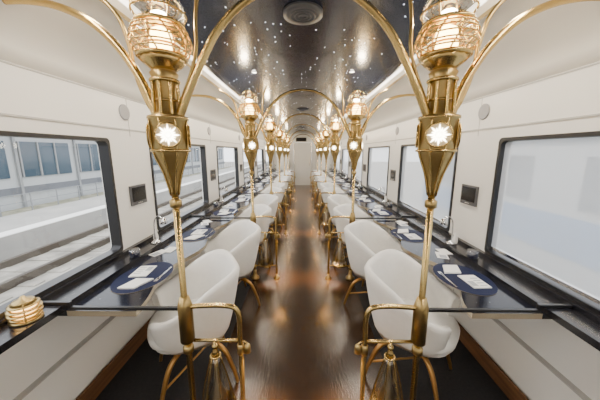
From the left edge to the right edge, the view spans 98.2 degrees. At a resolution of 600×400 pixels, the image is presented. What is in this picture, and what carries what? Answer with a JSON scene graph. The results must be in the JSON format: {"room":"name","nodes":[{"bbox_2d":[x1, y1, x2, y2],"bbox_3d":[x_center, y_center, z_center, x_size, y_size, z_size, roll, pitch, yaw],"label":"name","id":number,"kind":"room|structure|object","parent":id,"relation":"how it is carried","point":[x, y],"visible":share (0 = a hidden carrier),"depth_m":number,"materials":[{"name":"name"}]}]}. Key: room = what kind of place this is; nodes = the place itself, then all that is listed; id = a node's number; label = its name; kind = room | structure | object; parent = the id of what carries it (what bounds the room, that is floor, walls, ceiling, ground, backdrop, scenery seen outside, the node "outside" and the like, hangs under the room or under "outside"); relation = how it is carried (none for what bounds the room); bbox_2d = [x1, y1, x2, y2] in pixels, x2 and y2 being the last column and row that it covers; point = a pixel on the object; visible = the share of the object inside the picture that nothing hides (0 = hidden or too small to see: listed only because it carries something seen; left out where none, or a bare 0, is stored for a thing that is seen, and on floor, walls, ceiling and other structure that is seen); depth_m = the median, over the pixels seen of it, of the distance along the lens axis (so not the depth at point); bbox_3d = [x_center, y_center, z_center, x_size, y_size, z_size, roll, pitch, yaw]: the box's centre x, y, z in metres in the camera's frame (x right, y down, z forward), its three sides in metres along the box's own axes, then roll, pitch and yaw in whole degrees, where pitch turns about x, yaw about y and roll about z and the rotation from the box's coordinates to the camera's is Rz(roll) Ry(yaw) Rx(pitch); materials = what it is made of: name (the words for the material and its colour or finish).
{"room":"train carriage","nodes":[
{"label":"train carriage","id":0,"kind":"room"},
{"bbox_2d":[0,59,273,399],"bbox_3d":[-1.346,-0.426,5.428,0.114,2.000,14.000,0,11,1],"label":"wall","id":1,"kind":"structure","parent":0,"point":[59,360],"depth_m":1.62,"materials":[{"name":"white paint"}]},
{"bbox_2d":[0,130,122,318],"bbox_3d":[-1.392,0.099,1.249,0.070,0.840,1.360,0,11,1],"label":"window","id":2,"kind":"structure","parent":1,"relation":"in","point":[103,144],"depth_m":1.82,"materials":[{"name":"black"}]},
{"bbox_2d":[76,312,155,399],"bbox_3d":[-1.285,0.498,5.598,0.014,0.120,14.000,0,11,1],"label":"baseboard","id":3,"kind":"structure","parent":1,"relation":"attached to","point":[107,374],"depth_m":1.85,"materials":[{"name":"brown wood"}]},
{"bbox_2d":[119,104,129,119],"bbox_3d":[-1.354,-0.677,2.005,0.008,0.116,0.116,0,11,1],"label":"wall speaker","id":4,"kind":"object","parent":1,"relation":"attached to","point":[124,113],"visible":1,"depth_m":2.00,"materials":[{"name":"grey plastic"}]},
{"bbox_2d":[128,183,146,205],"bbox_3d":[-1.348,-0.047,2.172,0.019,0.160,0.200,0,11,1],"label":"wall control panel","id":5,"kind":"object","parent":1,"relation":"attached to","point":[137,193],"visible":1,"depth_m":2.15,"materials":[{"name":"grey"}]},
{"bbox_2d":[0,168,275,353],"bbox_3d":[-1.243,-0.225,5.464,0.160,0.060,14.000,0,11,1],"label":"window sill","id":6,"kind":"structure","parent":1,"relation":"attached to","point":[83,285],"depth_m":1.63,"materials":[{"name":"black"}]},
{"bbox_2d":[4,295,43,327],"bbox_3d":[-1.277,0.499,1.204,0.124,0.120,0.124,0,11,1],"label":"lantern","id":7,"kind":"object","parent":6,"relation":"on","point":[25,310],"visible":1,"depth_m":1.18,"materials":[{"name":"gold metal"}]},
{"bbox_2d":[129,249,139,257],"bbox_3d":[-1.231,0.394,1.937,0.080,0.060,0.080,0,11,1],"label":"drinking glass","id":8,"kind":"object","parent":6,"relation":"on","point":[134,253],"visible":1,"depth_m":1.91,"materials":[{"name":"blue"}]},
{"bbox_2d":[150,215,166,243],"bbox_3d":[-1.211,0.247,2.230,0.157,0.241,0.093,0,11,1],"label":"table lamp","id":9,"kind":"object","parent":6,"relation":"on","point":[163,220],"visible":1,"depth_m":2.22,"materials":[{"name":"silver metal"}]},
{"bbox_2d":[219,187,227,201],"bbox_3d":[-1.192,-0.090,4.049,0.157,0.241,0.094,0,11,1],"label":"table lamp","id":10,"kind":"object","parent":6,"relation":"on","point":[225,189],"visible":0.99,"depth_m":4.04,"materials":[{"name":"silver metal"}]},
{"bbox_2d":[59,170,282,315],"bbox_3d":[-1.048,-0.198,6.652,0.524,0.425,10.730,0,11,1],"label":"countertop","id":11,"kind":"structure","parent":1,"relation":"attached to","point":[103,296],"depth_m":1.78,"materials":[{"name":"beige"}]},
{"bbox_2d":[110,262,173,293],"bbox_3d":[-1.023,0.495,1.710,0.320,0.012,0.440,0,11,1],"label":"placemat","id":12,"kind":"object","parent":11,"relation":"on","point":[124,284],"visible":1,"depth_m":1.65,"materials":[{"name":"blue fabric"}]},
{"bbox_2d":[128,265,156,276],"bbox_3d":[-1.065,0.484,1.769,0.110,0.007,0.160,-1,11,-5],"label":"booklet","id":13,"kind":"object","parent":12,"relation":"on","point":[142,271],"visible":1,"depth_m":1.76,"materials":[{"name":"white paper"}]},
{"bbox_2d":[149,247,175,256],"bbox_3d":[-1.104,0.421,2.133,0.128,0.004,0.220,5,11,24],"label":"leaflet","id":14,"kind":"object","parent":11,"relation":"on","point":[169,249],"visible":0.95,"depth_m":2.12,"materials":[{"name":"white paper"}]},
{"bbox_2d":[182,228,214,241],"bbox_3d":[-1.014,0.335,2.575,0.320,0.012,0.440,0,11,1],"label":"placemat","id":15,"kind":"object","parent":11,"relation":"on","point":[186,236],"visible":0.85,"depth_m":2.51,"materials":[{"name":"blue fabric"}]},
{"bbox_2d":[191,229,207,234],"bbox_3d":[-1.018,0.324,2.634,0.110,0.007,0.160,0,11,1],"label":"booklet","id":16,"kind":"object","parent":15,"relation":"on","point":[198,231],"visible":1,"depth_m":2.63,"materials":[{"name":"white paper"}]},
{"bbox_2d":[201,220,211,224],"bbox_3d":[-1.079,0.258,3.011,0.128,0.004,0.220,-4,11,-20],"label":"leaflet","id":17,"kind":"object","parent":11,"relation":"on","point":[205,222],"visible":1,"depth_m":3.00,"materials":[{"name":"white paper"}]},
{"bbox_2d":[213,208,237,215],"bbox_3d":[-1.004,0.158,3.529,0.320,0.012,0.440,0,11,1],"label":"placemat","id":18,"kind":"object","parent":11,"relation":"on","point":[231,211],"visible":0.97,"depth_m":3.45,"materials":[{"name":"blue"}]},
{"bbox_2d":[231,198,250,202],"bbox_3d":[-0.995,-0.002,4.394,0.320,0.012,0.440,0,11,1],"label":"placemat","id":19,"kind":"object","parent":11,"relation":"on","point":[236,200],"visible":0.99,"depth_m":4.31,"materials":[{"name":"blue"}]},
{"bbox_2d":[244,190,259,192],"bbox_3d":[-0.985,-0.179,5.348,0.320,0.012,0.440,0,11,1],"label":"placemat","id":20,"kind":"object","parent":11,"relation":"on","point":[247,191],"visible":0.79,"depth_m":5.34,"materials":[{"name":"blue"}]},
{"bbox_2d":[149,144,208,230],"bbox_3d":[-1.373,-0.238,3.067,0.070,0.840,1.360,0,11,1],"label":"window","id":21,"kind":"structure","parent":1,"relation":"in","point":[202,147],"depth_m":3.43,"materials":[{"name":"black"}]},
{"bbox_2d":[210,169,215,180],"bbox_3d":[-1.329,-0.384,3.991,0.019,0.160,0.200,0,11,1],"label":"wall control panel","id":22,"kind":"object","parent":1,"relation":"attached to","point":[212,172],"visible":1,"depth_m":3.97,"materials":[{"name":"grey"}]},
{"bbox_2d":[216,146,238,196],"bbox_3d":[-1.354,-0.575,4.886,0.070,0.840,1.360,0,11,1],"label":"window","id":23,"kind":"structure","parent":1,"relation":"in","point":[235,148],"depth_m":5.46,"materials":[{"name":"black metal"}]},
{"bbox_2d":[243,154,254,183],"bbox_3d":[-1.334,-0.912,6.705,0.070,0.840,1.360,0,11,1],"label":"window","id":24,"kind":"structure","parent":1,"relation":"in","point":[248,180],"depth_m":6.66,"materials":[{"name":"black metal"}]},
{"bbox_2d":[257,149,263,175],"bbox_3d":[-1.315,-1.249,8.524,0.070,0.840,1.360,0,11,1],"label":"window","id":25,"kind":"structure","parent":1,"relation":"in","point":[259,149],"depth_m":9.12,"materials":[{"name":"black metal"}]},
{"bbox_2d":[0,0,599,139],"bbox_3d":[0.057,-1.596,5.196,2.920,0.415,14.000,0,11,1],"label":"ceiling","id":26,"kind":"structure","parent":0,"point":[285,56],"depth_m":1.74,"materials":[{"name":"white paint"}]},
{"bbox_2d":[283,1,322,24],"bbox_3d":[0.018,-1.127,1.571,0.240,0.035,0.240,0,11,1],"label":"ceiling vent","id":27,"kind":"object","parent":26,"relation":"attached to","point":[298,12],"depth_m":1.54,"materials":[{"name":"grey metal"}]},
{"bbox_2d":[297,108,308,110],"bbox_3d":[0.057,-1.792,5.160,0.240,0.035,0.240,0,11,1],"label":"ceiling vent","id":28,"kind":"object","parent":26,"relation":"attached to","point":[300,109],"depth_m":5.08,"materials":[{"name":"grey metal"}]},
{"bbox_2d":[95,185,508,399],"bbox_3d":[0.057,0.599,5.603,2.920,0.080,14.000,0,11,1],"label":"floor","id":29,"kind":"structure","parent":0,"point":[302,337],"depth_m":2.09,"materials":[{"name":"brown wood"}]},
{"bbox_2d":[2,0,254,399],"bbox_3d":[-0.675,0.199,1.265,1.374,2.288,0.243,0,11,1],"label":"lamp post","id":30,"kind":"object","parent":29,"relation":"on","point":[168,136],"visible":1,"depth_m":1.11,"materials":[{"name":"gold metal"}]},
{"bbox_2d":[147,249,239,399],"bbox_3d":[-0.731,0.845,1.831,0.594,0.816,0.586,-5,12,-27],"label":"lounge chair","id":31,"kind":"object","parent":29,"relation":"on","point":[213,277],"visible":0.79,"depth_m":1.70,"materials":[{"name":"white leather"}]},
{"bbox_2d":[200,220,260,305],"bbox_3d":[-0.722,0.680,2.717,0.594,0.816,0.586,-6,12,-29],"label":"lounge chair","id":32,"kind":"object","parent":29,"relation":"on","point":[241,238],"visible":0.52,"depth_m":2.70,"materials":[{"name":"white leather"}]},
{"bbox_2d":[191,85,302,279],"bbox_3d":[-0.656,-0.138,3.083,1.374,2.288,0.243,0,11,1],"label":"lamp post","id":33,"kind":"object","parent":29,"relation":"on","point":[250,144],"visible":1,"depth_m":2.94,"materials":[{"name":"gold metal"}]},
{"bbox_2d":[227,204,271,254],"bbox_3d":[-0.712,0.508,3.650,0.594,0.816,0.586,-5,12,-25],"label":"lounge chair","id":34,"kind":"object","parent":29,"relation":"on","point":[259,209],"visible":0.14,"depth_m":3.65,"materials":[{"name":"white leather"}]},
{"bbox_2d":[240,194,277,242],"bbox_3d":[-0.704,0.343,4.538,0.594,0.816,0.586,-8,13,-36],"label":"lounge chair","id":35,"kind":"object","parent":29,"relation":"on","point":[270,200],"visible":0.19,"depth_m":4.59,"materials":[{"name":"white leather"}]},
{"bbox_2d":[232,111,302,233],"bbox_3d":[-0.636,-0.475,4.902,1.374,2.288,0.243,0,11,1],"label":"lamp post","id":36,"kind":"object","parent":29,"relation":"on","point":[270,147],"visible":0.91,"depth_m":4.78,"materials":[{"name":"gold metal"}]},
{"bbox_2d":[258,187,282,227],"bbox_3d":[-0.694,0.170,5.471,0.594,0.816,0.586,-7,13,-34],"label":"lounge chair","id":37,"kind":"object","parent":29,"relation":"on","point":[274,189],"visible":0.13,"depth_m":5.52,"materials":[{"name":"white leather"}]},
{"bbox_2d":[259,182,284,216],"bbox_3d":[-0.684,0.006,6.355,0.594,0.816,0.586,-6,12,-31],"label":"lounge chair","id":38,"kind":"object","parent":29,"relation":"on","point":[276,184],"visible":0.16,"depth_m":6.38,"materials":[{"name":"white leather"}]},
{"bbox_2d":[265,178,287,208],"bbox_3d":[-0.673,-0.167,7.288,0.594,0.816,0.586,-5,12,-26],"label":"lounge chair","id":39,"kind":"object","parent":29,"relation":"on","point":[281,179],"visible":0.09,"depth_m":7.30,"materials":[{"name":"white leather"}]},
{"bbox_2d":[253,123,302,211],"bbox_3d":[-0.617,-0.812,6.721,1.374,2.288,0.243,0,11,1],"label":"lamp post","id":40,"kind":"object","parent":29,"relation":"on","point":[279,148],"visible":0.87,"depth_m":6.59,"materials":[{"name":"gold metal"}]},
{"bbox_2d":[272,176,288,200],"bbox_3d":[-0.664,-0.331,8.173,0.594,0.816,0.586,-5,12,-27],"label":"lounge chair","id":41,"kind":"object","parent":29,"relation":"on","point":[282,177],"visible":0.13,"depth_m":8.21,"materials":[{"name":"white leather"}]},
{"bbox_2d":[274,173,290,195],"bbox_3d":[-0.655,-0.504,9.109,0.594,0.816,0.586,-8,13,-35],"label":"lounge chair","id":42,"kind":"object","parent":29,"relation":"on","point":[282,174],"visible":0.1,"depth_m":9.22,"materials":[{"name":"white leather"}]},
{"bbox_2d":[276,143,289,184],"bbox_3d":[-0.847,-1.624,11.888,0.745,2.000,0.070,0,11,1],"label":"screen","id":43,"kind":"object","parent":29,"relation":"on","point":[282,157],"visible":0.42,"depth_m":11.85,"materials":[{"name":"white"}]},
{"bbox_2d":[264,130,302,198],"bbox_3d":[-0.598,-1.149,8.540,1.374,2.288,0.243,0,11,1],"label":"lamp post","id":44,"kind":"object","parent":29,"relation":"on","point":[284,144],"visible":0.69,"depth_m":8.41,"materials":[{"name":"gold metal"}]},
{"bbox_2d":[286,133,302,190],"bbox_3d":[-0.578,-1.487,10.359,1.374,2.288,0.243,0,11,1],"label":"lamp post","id":45,"kind":"object","parent":29,"relation":"on","point":[288,145],"visible":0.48,"depth_m":10.31,"materials":[{"name":"gold metal"}]},
{"bbox_2d":[303,134,332,190],"bbox_3d":[0.797,-1.484,10.345,1.374,2.288,0.243,0,11,1],"label":"lamp post","id":46,"kind":"object","parent":29,"relation":"on","point":[314,140],"visible":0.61,"depth_m":10.28,"materials":[{"name":"gold metal"}]},
{"bbox_2d":[303,130,340,199],"bbox_3d":[0.778,-1.147,8.526,1.374,2.288,0.243,0,11,1],"label":"lamp post","id":47,"kind":"object","parent":29,"relation":"on","point":[320,144],"visible":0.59,"depth_m":8.41,"materials":[{"name":"gold metal"}]},
{"bbox_2d":[316,176,328,202],"bbox_3d":[0.833,-0.328,8.157,0.594,0.816,0.586,5,12,26],"label":"lounge chair","id":48,"kind":"object","parent":29,"relation":"on","point":[317,177],"visible":0.13,"depth_m":8.14,"materials":[{"name":"white leather"}]},
{"bbox_2d":[314,171,330,192],"bbox_3d":[0.854,-0.665,9.979,0.594,0.816,0.586,8,13,36],"label":"lounge chair","id":49,"kind":"object","parent":29,"relation":"on","point":[318,171],"visible":0.09,"depth_m":10.08,"materials":[{"name":"white leather"}]},
{"bbox_2d":[315,173,331,197],"bbox_3d":[0.843,-0.501,9.091,0.594,0.816,0.586,6,12,28],"label":"lounge chair","id":50,"kind":"object","parent":29,"relation":"on","point":[318,173],"visible":0.13,"depth_m":9.19,"materials":[{"name":"white leather"}]},
{"bbox_2d":[316,143,331,178],"bbox_3d":[1.098,-1.620,11.868,0.745,2.000,0.070,0,11,1],"label":"screen","id":51,"kind":"object","parent":29,"relation":"on","point":[320,167],"visible":0.3,"depth_m":11.83,"materials":[{"name":"white"}]},
{"bbox_2d":[303,123,351,211],"bbox_3d":[0.758,-0.810,6.707,1.374,2.288,0.243,0,11,1],"label":"lamp post","id":52,"kind":"object","parent":29,"relation":"on","point":[326,148],"visible":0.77,"depth_m":6.59,"materials":[{"name":"gold metal"}]},
{"bbox_2d":[318,178,340,208],"bbox_3d":[0.825,-0.164,7.275,0.594,0.816,0.586,8,13,37],"label":"lounge chair","id":53,"kind":"object","parent":29,"relation":"on","point":[323,180],"visible":0.16,"depth_m":7.33,"materials":[{"name":"white leather"}]},
{"bbox_2d":[320,182,346,216],"bbox_3d":[0.815,0.009,6.340,0.594,0.816,0.586,7,13,35],"label":"lounge chair","id":54,"kind":"object","parent":29,"relation":"on","point":[327,184],"visible":0.16,"depth_m":6.39,"materials":[{"name":"white leather"}]},
{"bbox_2d":[303,111,373,233],"bbox_3d":[0.739,-0.473,4.888,1.374,2.288,0.243,0,11,1],"label":"lamp post","id":55,"kind":"object","parent":29,"relation":"on","point":[335,147],"visible":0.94,"depth_m":4.76,"materials":[{"name":"gold metal"}]},
{"bbox_2d":[323,187,354,227],"bbox_3d":[0.806,0.173,5.456,0.594,0.816,0.586,8,13,36],"label":"lounge chair","id":56,"kind":"object","parent":29,"relation":"on","point":[330,189],"visible":0.12,"depth_m":5.51,"materials":[{"name":"white leather"}]},
{"bbox_2d":[327,194,364,239],"bbox_3d":[0.794,0.346,4.519,0.594,0.816,0.586,6,12,28],"label":"lounge chair","id":57,"kind":"object","parent":29,"relation":"on","point":[334,200],"visible":0.2,"depth_m":4.55,"materials":[{"name":"white leather"}]},
{"bbox_2d":[333,204,379,260],"bbox_3d":[0.786,0.510,3.636,0.594,0.816,0.586,7,13,33],"label":"lounge chair","id":58,"kind":"object","parent":29,"relation":"on","point":[343,209],"visible":0.18,"depth_m":3.66,"materials":[{"name":"white leather"}]},
{"bbox_2d":[303,85,414,280],"bbox_3d":[0.720,-0.136,3.069,1.374,2.288,0.243,0,11,1],"label":"lamp post","id":59,"kind":"object","parent":29,"relation":"on","point":[355,133],"visible":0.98,"depth_m":2.93,"materials":[{"name":"gold metal"}]},
{"bbox_2d":[343,220,406,303],"bbox_3d":[0.777,0.683,2.703,0.594,0.816,0.586,8,13,37],"label":"lounge chair","id":60,"kind":"object","parent":29,"relation":"on","point":[364,239],"visible":0.47,"depth_m":2.75,"materials":[{"name":"white leather"}]},
{"bbox_2d":[364,249,460,399],"bbox_3d":[0.767,0.847,1.818,0.594,0.816,0.586,8,13,37],"label":"lounge chair","id":61,"kind":"object","parent":29,"relation":"on","point":[392,276],"visible":0.88,"depth_m":1.74,"materials":[{"name":"white leather"}]},
{"bbox_2d":[353,0,599,399],"bbox_3d":[0.700,0.202,1.250,1.374,2.288,0.243,0,11,1],"label":"lamp post","id":62,"kind":"object","parent":29,"relation":"on","point":[439,128],"visible":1,"depth_m":1.10,"materials":[{"name":"gold metal"}]},
{"bbox_2d":[273,134,331,184],"bbox_3d":[0.130,-1.913,12.297,2.760,2.420,0.080,0,11,1],"label":"wall","id":63,"kind":"structure","parent":0,"point":[288,135],"depth_m":12.20,"materials":[{"name":"white paint"}]},
{"bbox_2d":[296,138,305,141],"bbox_3d":[0.055,-2.808,12.075,0.490,0.180,0.029,0,11,1],"label":"display","id":64,"kind":"object","parent":63,"relation":"attached to","point":[297,139],"visible":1,"depth_m":12.06,"materials":[{"name":"black"}]},
{"bbox_2d":[294,142,311,184],"bbox_3d":[0.130,-1.702,12.310,0.840,2.000,0.090,0,11,1],"label":"door","id":65,"kind":"structure","parent":63,"relation":"in","point":[302,151],"depth_m":12.29,"materials":[{"name":"white"}]},
{"bbox_2d":[332,61,599,399],"bbox_3d":[1.460,-0.421,5.399,0.114,2.000,14.000,0,11,1],"label":"wall","id":66,"kind":"structure","parent":0,"point":[545,360],"depth_m":1.64,"materials":[{"name":"white paint"}]},
{"bbox_2d":[336,152,339,171],"bbox_3d":[1.514,-1.581,10.314,0.070,0.840,1.360,0,11,1],"label":"window","id":67,"kind":"structure","parent":66,"relation":"in","point":[338,157],"depth_m":10.18,"materials":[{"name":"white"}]},
{"bbox_2d":[341,149,348,176],"bbox_3d":[1.495,-1.244,8.495,0.070,0.840,1.360,0,11,1],"label":"window","id":68,"kind":"structure","parent":66,"relation":"in","point":[345,156],"depth_m":8.52,"materials":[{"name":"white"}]},
{"bbox_2d":[351,150,362,183],"bbox_3d":[1.476,-0.907,6.676,0.070,0.840,1.360,0,11,1],"label":"window","id":69,"kind":"structure","parent":66,"relation":"in","point":[360,161],"depth_m":6.41,"materials":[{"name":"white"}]},
{"bbox_2d":[366,146,389,196],"bbox_3d":[1.456,-0.570,4.857,0.070,0.840,1.360,0,11,1],"label":"window","id":70,"kind":"structure","parent":66,"relation":"in","point":[378,157],"depth_m":4.81,"materials":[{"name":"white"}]},
{"bbox_2d":[390,169,395,180],"bbox_3d":[1.412,-0.379,3.963,0.019,0.160,0.200,0,11,1],"label":"wall control panel","id":71,"kind":"object","parent":66,"relation":"attached to","point":[392,172],"visible":1,"depth_m":3.94,"materials":[{"name":"grey metal"}]},
{"bbox_2d":[397,144,458,231],"bbox_3d":[1.437,-0.233,3.039,0.070,0.840,1.360,0,11,1],"label":"window","id":72,"kind":"structure","parent":66,"relation":"in","point":[411,196],"depth_m":3.14,"materials":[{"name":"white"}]},
{"bbox_2d":[323,170,550,318],"bbox_3d":[1.188,-0.194,6.629,0.519,0.425,10.730,0,11,1],"label":"countertop","id":73,"kind":"structure","parent":66,"relation":"attached to","point":[504,298],"depth_m":1.81,"materials":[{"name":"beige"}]},
{"bbox_2d":[355,198,374,202],"bbox_3d":[1.085,0.002,4.372,0.320,0.012,0.440,0,11,1],"label":"placemat","id":74,"kind":"object","parent":73,"relation":"on","point":[356,199],"visible":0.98,"depth_m":4.35,"materials":[{"name":"blue"}]},
{"bbox_2d":[367,209,392,215],"bbox_3d":[1.076,0.162,3.507,0.320,0.012,0.440,0,11,1],"label":"placemat","id":75,"kind":"object","parent":73,"relation":"on","point":[371,211],"visible":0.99,"depth_m":3.49,"materials":[{"name":"blue"}]},
{"bbox_2d":[377,211,388,214],"bbox_3d":[1.097,0.173,3.448,0.110,0.007,0.160,0,11,-2],"label":"booklet","id":76,"kind":"object","parent":75,"relation":"on","point":[379,212],"visible":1,"depth_m":3.41,"materials":[{"name":"white paper"}]},
{"bbox_2d":[396,220,407,225],"bbox_3d":[1.176,0.264,2.981,0.128,0.004,0.220,-1,11,-3],"label":"leaflet","id":77,"kind":"object","parent":73,"relation":"on","point":[402,223],"visible":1,"depth_m":2.96,"materials":[{"name":"white paper"}]},
{"bbox_2d":[391,228,423,242],"bbox_3d":[1.066,0.339,2.554,0.320,0.012,0.440,0,11,1],"label":"placemat","id":78,"kind":"object","parent":73,"relation":"on","point":[399,233],"visible":0.86,"depth_m":2.56,"materials":[{"name":"blue fabric"}]},
{"bbox_2d":[404,234,421,239],"bbox_3d":[1.080,0.349,2.494,0.110,0.007,0.160,0,11,0],"label":"booklet","id":79,"kind":"object","parent":78,"relation":"on","point":[410,236],"visible":1,"depth_m":2.46,"materials":[{"name":"white paper"}]},
{"bbox_2d":[435,249,452,258],"bbox_3d":[1.158,0.429,2.088,0.128,0.004,0.220,4,11,19],"label":"leaflet","id":80,"kind":"object","parent":73,"relation":"on","point":[442,253],"visible":1,"depth_m":2.08,"materials":[{"name":"white paper"}]},
{"bbox_2d":[433,263,497,295],"bbox_3d":[1.056,0.499,1.688,0.320,0.012,0.440,0,11,1],"label":"placemat","id":81,"kind":"object","parent":73,"relation":"on","point":[447,273],"visible":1,"depth_m":1.67,"materials":[{"name":"blue fabric"}]},
{"bbox_2d":[457,275,491,288],"bbox_3d":[1.089,0.510,1.629,0.110,0.007,0.160,0,11,-2],"label":"booklet","id":82,"kind":"object","parent":81,"relation":"on","point":[473,281],"visible":1,"depth_m":1.62,"materials":[{"name":"white paper"}]},
{"bbox_2d":[329,168,599,350],"bbox_3d":[1.357,-0.220,5.437,0.160,0.060,14.000,0,11,1],"label":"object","id":83,"kind":"structure","parent":66,"relation":"attached to","point":[585,324],"depth_m":1.55,"materials":[{"name":"black"}]},
{"bbox_2d":[378,187,386,202],"bbox_3d":[1.275,-0.083,4.014,0.157,0.241,0.094,0,11,1],"label":"table lamp","id":84,"kind":"object","parent":83,"relation":"on","point":[379,189],"visible":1,"depth_m":3.99,"materials":[{"name":"silver metal"}]},
{"bbox_2d":[439,216,457,244],"bbox_3d":[1.256,0.254,2.195,0.157,0.241,0.094,0,11,1],"label":"table lamp","id":85,"kind":"object","parent":83,"relation":"on","point":[454,239],"visible":1,"depth_m":2.18,"materials":[{"name":"silver metal"}]},
{"bbox_2d":[467,250,477,258],"bbox_3d":[1.269,0.398,1.911,0.080,0.060,0.080,0,11,1],"label":"drinking glass","id":86,"kind":"object","parent":83,"relation":"on","point":[471,254],"visible":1,"depth_m":1.89,"materials":[{"name":"blue"}]},
{"bbox_2d":[460,184,478,206],"bbox_3d":[1.393,-0.041,2.144,0.019,0.160,0.200,0,11,1],"label":"wall control panel","id":87,"kind":"object","parent":66,"relation":"attached to","point":[469,193],"visible":1,"depth_m":2.12,"materials":[{"name":"grey plastic"}]},
{"bbox_2d":[478,104,489,119],"bbox_3d":[1.398,-0.671,1.976,0.008,0.116,0.116,0,11,1],"label":"wall speaker","id":88,"kind":"object","parent":66,"relation":"attached to","point":[484,110],"visible":1,"depth_m":1.96,"materials":[{"name":"grey plastic"}]},
{"bbox_2d":[457,321,528,399],"bbox_3d":[1.399,0.503,5.571,0.014,0.120,14.000,0,11,1],"label":"baseboard","id":89,"kind":"structure","parent":66,"relation":"attached to","point":[500,378],"depth_m":1.83,"materials":[{"name":"brown wood"}]},
{"bbox_2d":[484,131,599,315],"bbox_3d":[1.417,0.104,1.220,0.070,0.840,1.360,0,11,1],"label":"window","id":90,"kind":"structure","parent":66,"relation":"in","point":[544,218],"depth_m":1.45,"materials":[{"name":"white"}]},
{"label":"outside","id":91,"kind":"structure","parent":0,"visible":0},
{"bbox_2d":[0,162,311,305],"bbox_3d":[0.157,-0.157,15.226,120.000,0.100,110.000,0,11,1],"label":"ground","id":92,"kind":"structure","parent":91,"point":[15,292],"depth_m":6.14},
{"bbox_2d":[0,136,224,211],"bbox_3d":[-14.444,-1.240,10.095,5.900,3.900,61.000,0,11,1],"label":"station building","id":93,"kind":"structure","parent":92,"relation":"on","point":[27,165],"depth_m":12.28,"materials":[{"name":"grey"}]},
{"bbox_2d":[0,162,232,216],"bbox_3d":[-9.559,-0.244,12.262,0.030,1.150,60.000,0,11,1],"label":"fence","id":94,"kind":"object","parent":92,"relation":"on","point":[29,193],"visible":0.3,"depth_m":10.31,"materials":[{"name":"grey"}]},
{"bbox_2d":[1,166,233,216],"bbox_3d":[-10.659,0.379,11.372,2.050,0.250,62.000,0,11,1],"label":"grass verge","id":95,"kind":"structure","parent":92,"relation":"on","point":[25,209],"depth_m":11.87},
{"bbox_2d":[0,161,267,260],"bbox_3d":[-8.193,-0.503,15.250,2.300,0.570,90.000,0,11,1],"label":"platform","id":96,"kind":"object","parent":92,"relation":"on","point":[23,232],"visible":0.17,"depth_m":8.21,"materials":[{"name":"concrete"}]},
{"bbox_2d":[0,165,267,303],"bbox_3d":[-5.993,-0.297,15.265,1.900,0.160,90.000,0,11,1],"label":"railway track","id":97,"kind":"object","parent":92,"relation":"on","point":[24,279],"visible":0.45,"depth_m":6.43,"materials":[{"name":"grey metal"}]}
]}

